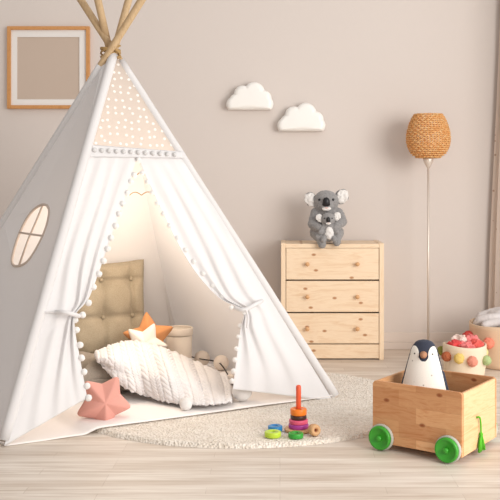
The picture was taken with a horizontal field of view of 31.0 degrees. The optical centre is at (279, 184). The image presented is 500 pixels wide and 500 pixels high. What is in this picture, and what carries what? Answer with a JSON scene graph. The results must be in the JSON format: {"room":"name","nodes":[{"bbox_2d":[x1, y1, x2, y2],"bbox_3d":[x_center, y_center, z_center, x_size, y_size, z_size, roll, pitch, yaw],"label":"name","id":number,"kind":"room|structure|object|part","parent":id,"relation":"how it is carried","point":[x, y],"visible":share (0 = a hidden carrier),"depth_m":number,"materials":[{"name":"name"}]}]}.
{"room":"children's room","nodes":[
{"label":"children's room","id":0,"kind":"room"},
{"bbox_2d":[0,0,499,331],"bbox_3d":[-1.250,-0.325,5.812,5.900,2.750,0.100,0,0,0],"label":"wall","id":1,"kind":"structure","parent":0,"point":[367,66],"depth_m":5.76,"materials":[{"name":"paint"}]},
{"bbox_2d":[7,26,89,108],"bbox_3d":[-1.477,-0.749,5.747,0.525,0.525,0.028,0,0,0],"label":"picture frame","id":2,"kind":"object","parent":1,"relation":"attached to","point":[48,67],"visible":0.8,"depth_m":5.75,"materials":[{"name":"brown wood"}]},
{"bbox_2d":[17,37,78,98],"bbox_3d":[-1.480,-0.746,5.755,0.398,0.398,0.004,0,0,0],"label":"print","id":3,"kind":"object","parent":2,"relation":"attached to","point":[47,67],"depth_m":5.75},
{"bbox_2d":[226,82,273,109],"bbox_3d":[-0.192,-0.566,5.723,0.302,0.176,0.075,0,0,0],"label":"wall lamp","id":4,"kind":"object","parent":1,"relation":"attached to","point":[252,96],"visible":1,"depth_m":5.69,"materials":[{"name":"white plastic"}]},
{"bbox_2d":[277,103,324,130],"bbox_3d":[0.135,-0.432,5.723,0.308,0.179,0.075,0,0,0],"label":"wall lamp","id":5,"kind":"object","parent":1,"relation":"attached to","point":[304,117],"visible":1,"depth_m":5.69,"materials":[{"name":"white plastic"}]},
{"bbox_2d":[384,332,464,348],"bbox_3d":[-1.300,0.996,5.755,5.800,0.108,0.014,0,0,0],"label":"baseboard","id":6,"kind":"structure","parent":1,"relation":"attached to","point":[392,340],"depth_m":5.75,"materials":[{"name":"paint"}]},
{"bbox_2d":[488,29,499,308],"bbox_3d":[1.457,-0.282,5.601,0.086,2.640,0.354,0,0,-42],"label":"sheer curtain","id":7,"kind":"object","parent":1,"relation":"hanging from","point":[494,260],"visible":0.73,"depth_m":5.70,"materials":[{"name":"brown fabric"}]},
{"bbox_2d":[0,349,499,499],"bbox_3d":[-1.250,1.080,3.531,5.900,0.060,4.662,0,0,0],"label":"floor","id":8,"kind":"structure","parent":0,"point":[93,465],"depth_m":3.32,"materials":[{"name":"brown wood"}]},
{"bbox_2d":[0,0,338,445],"bbox_3d":[-0.850,-0.070,4.559,1.832,2.238,1.426,0,0,-29],"label":"tent","id":9,"kind":"object","parent":8,"relation":"on","point":[112,183],"visible":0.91,"depth_m":4.32,"materials":[{"name":"white fabric"}]},
{"bbox_3d":[-1.255,0.201,4.398,0.733,1.659,1.402,0,0,-38],"label":"panel","id":10,"kind":"part","parent":9,"relation":"part of","materials":[{"name":"white fabric"}]},
{"bbox_2d":[4,157,135,445],"bbox_3d":[-0.882,0.439,3.973,0.210,1.210,0.843,0,0,17],"label":"curtain","id":11,"kind":"object","parent":9,"relation":"hanging from","point":[85,199],"depth_m":3.94,"materials":[{"name":"white fabric"}]},
{"bbox_3d":[-1.115,0.210,4.769,1.553,1.651,0.739,0,0,-28],"label":"panel","id":12,"kind":"part","parent":9,"relation":"part of","materials":[{"name":"white fabric"}]},
{"bbox_2d":[77,377,129,419],"bbox_3d":[-0.775,0.963,3.958,0.141,0.224,0.206,0,0,44],"label":"star pillow","id":13,"kind":"object","parent":9,"relation":"on","point":[106,402],"visible":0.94,"depth_m":3.92,"materials":[{"name":"pink fabric"}]},
{"bbox_2d":[79,351,129,390],"bbox_3d":[-0.892,0.936,4.532,0.460,0.181,0.431,0,0,-28],"label":"seat cushion","id":14,"kind":"object","parent":9,"relation":"on","point":[96,373],"visible":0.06,"depth_m":4.33,"materials":[{"name":"grey fabric"}]},
{"bbox_2d":[128,324,166,347],"bbox_3d":[-0.700,0.836,4.708,0.219,0.210,0.082,0,0,-9],"label":"star pillow","id":15,"kind":"object","parent":14,"relation":"on","point":[148,335],"visible":0.38,"depth_m":4.71,"materials":[{"name":"beige fabric"}]},
{"bbox_2d":[123,312,172,341],"bbox_3d":[-0.702,0.807,4.801,0.265,0.250,0.090,0,0,-12],"label":"star pillow","id":16,"kind":"object","parent":14,"relation":"on","point":[162,331],"visible":0.2,"depth_m":4.80,"materials":[{"name":"orange fabric"}]},
{"bbox_2d":[75,259,143,352],"bbox_3d":[-0.969,0.718,4.884,0.511,0.604,0.180,0,0,-28],"label":"cushion","id":17,"kind":"object","parent":9,"relation":"on","point":[117,306],"visible":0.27,"depth_m":4.87,"materials":[{"name":"beige fabric"}]},
{"bbox_3d":[-0.746,-0.397,4.431,0.474,0.462,0.169,0,0,-29],"label":"tulle panel","id":18,"kind":"part","parent":9,"relation":"part of","materials":[{"name":"beige fabric"}]},
{"bbox_2d":[94,340,231,405],"bbox_3d":[-0.562,0.901,4.401,0.681,0.216,0.640,0,0,0],"label":"pillow","id":19,"kind":"object","parent":9,"relation":"on","point":[160,373],"visible":0.99,"depth_m":4.28,"materials":[{"name":"beige fabric"}]},
{"bbox_2d":[165,325,192,358],"bbox_3d":[-0.560,0.905,4.980,0.157,0.236,0.157,0,0,0],"label":"storage bin","id":20,"kind":"object","parent":9,"relation":"on","point":[179,339],"visible":0.55,"depth_m":4.92,"materials":[{"name":"white fabric"}]},
{"bbox_2d":[180,397,191,410],"bbox_3d":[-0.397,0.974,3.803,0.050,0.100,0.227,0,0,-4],"label":"pompom","id":21,"kind":"object","parent":9,"relation":"on","point":[185,403],"depth_m":4.07,"materials":[{"name":"fabric"}]},
{"bbox_3d":[-0.463,0.210,4.688,0.761,1.650,1.380,0,0,-39],"label":"panel","id":22,"kind":"part","parent":9,"relation":"part of","materials":[{"name":"white fabric"}]},
{"bbox_2d":[192,351,233,379],"bbox_3d":[-0.351,0.974,4.637,0.214,0.100,0.731,0,0,-4],"label":"string light","id":23,"kind":"object","parent":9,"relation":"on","point":[221,362],"depth_m":4.96,"materials":[{"name":"fabric"}]},
{"bbox_2d":[140,158,330,398],"bbox_3d":[-0.227,0.442,4.290,0.938,1.213,0.288,0,0,8],"label":"curtain","id":24,"kind":"object","parent":9,"relation":"hanging from","point":[273,357],"depth_m":4.34,"materials":[{"name":"white fabric"}]},
{"bbox_2d":[232,384,251,400],"bbox_3d":[-0.170,0.974,4.017,0.085,0.100,0.314,0,0,-4],"label":"string light","id":25,"kind":"object","parent":9,"relation":"on","point":[240,395],"depth_m":4.21,"materials":[{"name":"fabric"}]},
{"bbox_2d":[94,372,373,448],"bbox_3d":[-0.170,1.040,4.336,1.669,0.019,1.515,0,0,-3],"label":"round rug","id":26,"kind":"object","parent":8,"relation":"on","point":[348,415],"visible":0.39,"depth_m":3.88,"materials":[{"name":"beige carpet"}]},
{"bbox_2d":[264,429,280,438],"bbox_3d":[-0.029,1.020,3.686,0.068,0.022,0.068,0,0,0],"label":"ring","id":27,"kind":"object","parent":26,"relation":"on","point":[271,433],"visible":1,"depth_m":3.67,"materials":[{"name":"paint"}]},
{"bbox_2d":[268,424,281,430],"bbox_3d":[-0.020,1.020,3.773,0.061,0.022,0.061,0,0,0],"label":"ring","id":28,"kind":"object","parent":26,"relation":"on","point":[271,426],"visible":0.68,"depth_m":3.76,"materials":[{"name":"blue paint"}]},
{"bbox_2d":[288,431,302,438],"bbox_3d":[0.065,1.020,3.673,0.062,0.020,0.062,0,0,0],"label":"ring","id":29,"kind":"object","parent":26,"relation":"on","point":[292,434],"visible":1,"depth_m":3.65,"materials":[{"name":"green paint"}]},
{"bbox_2d":[284,385,307,433],"bbox_3d":[0.078,0.934,3.778,0.118,0.192,0.118,0,0,0],"label":"stand","id":30,"kind":"object","parent":26,"relation":"on","point":[298,387],"visible":0.55,"depth_m":3.77,"materials":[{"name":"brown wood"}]},
{"bbox_2d":[288,423,308,429],"bbox_3d":[0.078,1.010,3.778,0.084,0.019,0.084,0,0,0],"label":"ring","id":31,"kind":"object","parent":30,"relation":"on","point":[293,427],"visible":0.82,"depth_m":3.74,"materials":[{"name":"purple paint"}]},
{"bbox_2d":[289,418,307,424],"bbox_3d":[0.078,0.991,3.778,0.079,0.018,0.079,0,0,0],"label":"ring","id":32,"kind":"object","parent":31,"relation":"on","point":[293,422],"visible":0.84,"depth_m":3.75,"materials":[{"name":"pink paint"}]},
{"bbox_2d":[290,415,306,420],"bbox_3d":[0.078,0.973,3.778,0.068,0.018,0.068,0,0,0],"label":"ring","id":33,"kind":"object","parent":32,"relation":"on","point":[297,418],"visible":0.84,"depth_m":3.75,"materials":[{"name":"brown paint"}]},
{"bbox_2d":[290,407,306,415],"bbox_3d":[0.078,0.950,3.778,0.069,0.026,0.069,0,0,0],"label":"ring","id":34,"kind":"object","parent":33,"relation":"on","point":[293,411],"visible":0.94,"depth_m":3.75,"materials":[{"name":"orange paint"}]},
{"bbox_2d":[308,424,320,435],"bbox_3d":[0.141,1.007,3.701,0.048,0.049,0.046,0,0,-23],"label":"bead","id":35,"kind":"object","parent":26,"relation":"on","point":[313,429],"visible":1,"depth_m":3.69,"materials":[{"name":"brown wood"}]},
{"bbox_2d":[281,240,383,359],"bbox_3d":[0.315,0.700,5.552,0.618,0.700,0.366,0,0,0],"label":"pine dresser","id":36,"kind":"object","parent":8,"relation":"on","point":[333,295],"visible":0.91,"depth_m":5.40,"materials":[{"name":"beige wood"}]},
{"bbox_3d":[0.020,0.700,5.567,0.028,0.700,0.335,0,0,0],"label":"panel","id":37,"kind":"part","parent":36,"relation":"part of","materials":[{"name":"brown wood"}]},
{"bbox_2d":[304,189,348,248],"bbox_3d":[0.300,0.202,5.465,0.240,0.356,0.240,0,0,-35],"label":"plush koala","id":38,"kind":"object","parent":36,"relation":"on","point":[326,201],"visible":0.87,"depth_m":5.44,"materials":[{"name":"grey fabric"}]},
{"bbox_2d":[316,212,340,242],"bbox_3d":[0.290,0.253,5.390,0.153,0.182,0.118,0,0,0],"label":"plush koala","id":39,"kind":"object","parent":38,"relation":"on","point":[328,231],"visible":1,"depth_m":5.37,"materials":[{"name":"grey fabric"}]},
{"bbox_3d":[0.315,0.704,5.731,0.562,0.652,0.008,0,0,0],"label":"panel","id":40,"kind":"part","parent":36,"relation":"part of","materials":[{"name":"brown wood"}]},
{"bbox_3d":[0.315,0.365,5.569,0.562,0.025,0.332,0,0,0],"label":"panel","id":41,"kind":"part","parent":36,"relation":"part of","materials":[{"name":"brown wood"}]},
{"bbox_3d":[0.315,0.669,5.411,0.556,0.186,0.018,0,0,0],"label":"drawer","id":42,"kind":"part","parent":36,"relation":"part of","materials":[{"name":"brown wood"}]},
{"bbox_3d":[0.315,0.474,5.411,0.556,0.188,0.018,0,0,0],"label":"drawer","id":43,"kind":"part","parent":36,"relation":"part of","materials":[{"name":"brown wood"}]},
{"bbox_3d":[0.315,0.861,5.411,0.556,0.181,0.018,0,0,0],"label":"drawer","id":44,"kind":"part","parent":36,"relation":"part of","materials":[{"name":"brown wood"}]},
{"bbox_3d":[0.610,0.700,5.567,0.028,0.700,0.335,0,0,0],"label":"panel","id":45,"kind":"part","parent":36,"relation":"part of","materials":[{"name":"brown wood"}]},
{"bbox_2d":[406,113,450,358],"bbox_3d":[0.906,0.307,5.500,0.275,1.485,0.275,0,0,37],"label":"floor lamp","id":46,"kind":"object","parent":8,"relation":"on","point":[422,127],"visible":0.98,"depth_m":5.42,"materials":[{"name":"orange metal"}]},
{"bbox_2d":[423,158,432,167],"bbox_3d":[0.906,-0.139,5.500,0.062,0.067,0.062,0,0,0],"label":"socket","id":47,"kind":"object","parent":46,"relation":"attached to","point":[428,162],"depth_m":5.48,"materials":[{"name":"silver metal"}]},
{"bbox_3d":[0.906,-0.299,5.500,0.275,0.270,0.275,0,0,0],"label":"lamp shade","id":48,"kind":"part","parent":46,"relation":"part of","materials":[{"name":"wicker"}]},
{"bbox_2d":[369,370,497,463],"bbox_3d":[0.622,0.915,3.628,0.389,0.270,0.423,0,0,35],"label":"cart","id":49,"kind":"object","parent":8,"relation":"on","point":[444,423],"visible":0.94,"depth_m":3.50,"materials":[{"name":"brown wood"}]},
{"bbox_2d":[401,339,448,389],"bbox_3d":[0.585,0.817,3.655,0.224,0.379,0.158,0,0,13],"label":"penguin","id":50,"kind":"object","parent":49,"relation":"on","point":[423,368],"visible":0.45,"depth_m":3.61,"materials":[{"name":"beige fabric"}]},
{"bbox_2d":[476,416,485,452],"bbox_3d":[0.785,0.965,3.500,0.063,0.144,0.024,0,0,-42],"label":"tassel","id":51,"kind":"object","parent":49,"relation":"hanging from","point":[481,445],"visible":1,"depth_m":3.50,"materials":[{"name":"green fabric"}]},
{"bbox_3d":[0.771,0.930,3.495,0.020,0.074,0.036,0,0,35],"label":"cord","id":52,"kind":"part","parent":51,"relation":"part of","materials":[{"name":"green fabric"}]},
{"bbox_2d":[437,341,491,374],"bbox_3d":[1.025,0.962,4.981,0.289,0.176,0.312,0,0,0],"label":"basket","id":53,"kind":"object","parent":8,"relation":"on","point":[455,359],"visible":0.86,"depth_m":4.89,"materials":[{"name":"beige fabric"}]},
{"bbox_2d":[447,339,461,346],"bbox_3d":[0.965,0.898,4.968,0.114,0.099,0.089,0,0,-35],"label":"crumpled cloth","id":54,"kind":"object","parent":53,"relation":"in","point":[455,342],"visible":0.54,"depth_m":4.94,"materials":[{"name":"fabric"}]},
{"bbox_2d":[450,334,466,340],"bbox_3d":[1.003,0.882,5.017,0.110,0.102,0.119,0,0,0],"label":"crumpled cloth","id":55,"kind":"object","parent":53,"relation":"in","point":[461,337],"visible":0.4,"depth_m":5.00,"materials":[{"name":"white fabric"}]},
{"bbox_2d":[457,340,475,347],"bbox_3d":[1.023,0.897,4.943,0.109,0.091,0.101,0,0,0],"label":"crumpled cloth","id":56,"kind":"object","parent":53,"relation":"in","point":[465,344],"visible":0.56,"depth_m":4.93,"materials":[{"name":"pink fabric"}]},
{"bbox_2d":[465,334,480,342],"bbox_3d":[1.063,0.878,5.016,0.113,0.096,0.097,0,0,-28],"label":"crumpled cloth","id":57,"kind":"object","parent":53,"relation":"in","point":[469,337],"visible":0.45,"depth_m":4.99,"materials":[{"name":"pink fabric"}]},
{"bbox_2d":[471,339,483,347],"bbox_3d":[1.083,0.895,4.971,0.093,0.091,0.104,0,0,0],"label":"crumpled cloth","id":58,"kind":"object","parent":53,"relation":"in","point":[476,343],"visible":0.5,"depth_m":4.94,"materials":[{"name":"red fabric"}]},
{"bbox_2d":[462,318,499,369],"bbox_3d":[1.322,0.923,5.277,0.518,0.253,0.490,0,0,0],"label":"basket","id":59,"kind":"object","parent":8,"relation":"on","point":[490,336],"visible":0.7,"depth_m":5.10,"materials":[{"name":"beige fabric"}]},
{"bbox_2d":[473,307,499,326],"bbox_3d":[1.324,0.885,5.253,0.387,0.338,0.324,0,0,0],"label":"cloth","id":60,"kind":"object","parent":59,"relation":"in","point":[489,317],"visible":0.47,"depth_m":5.20,"materials":[{"name":"white fabric"}]}
]}

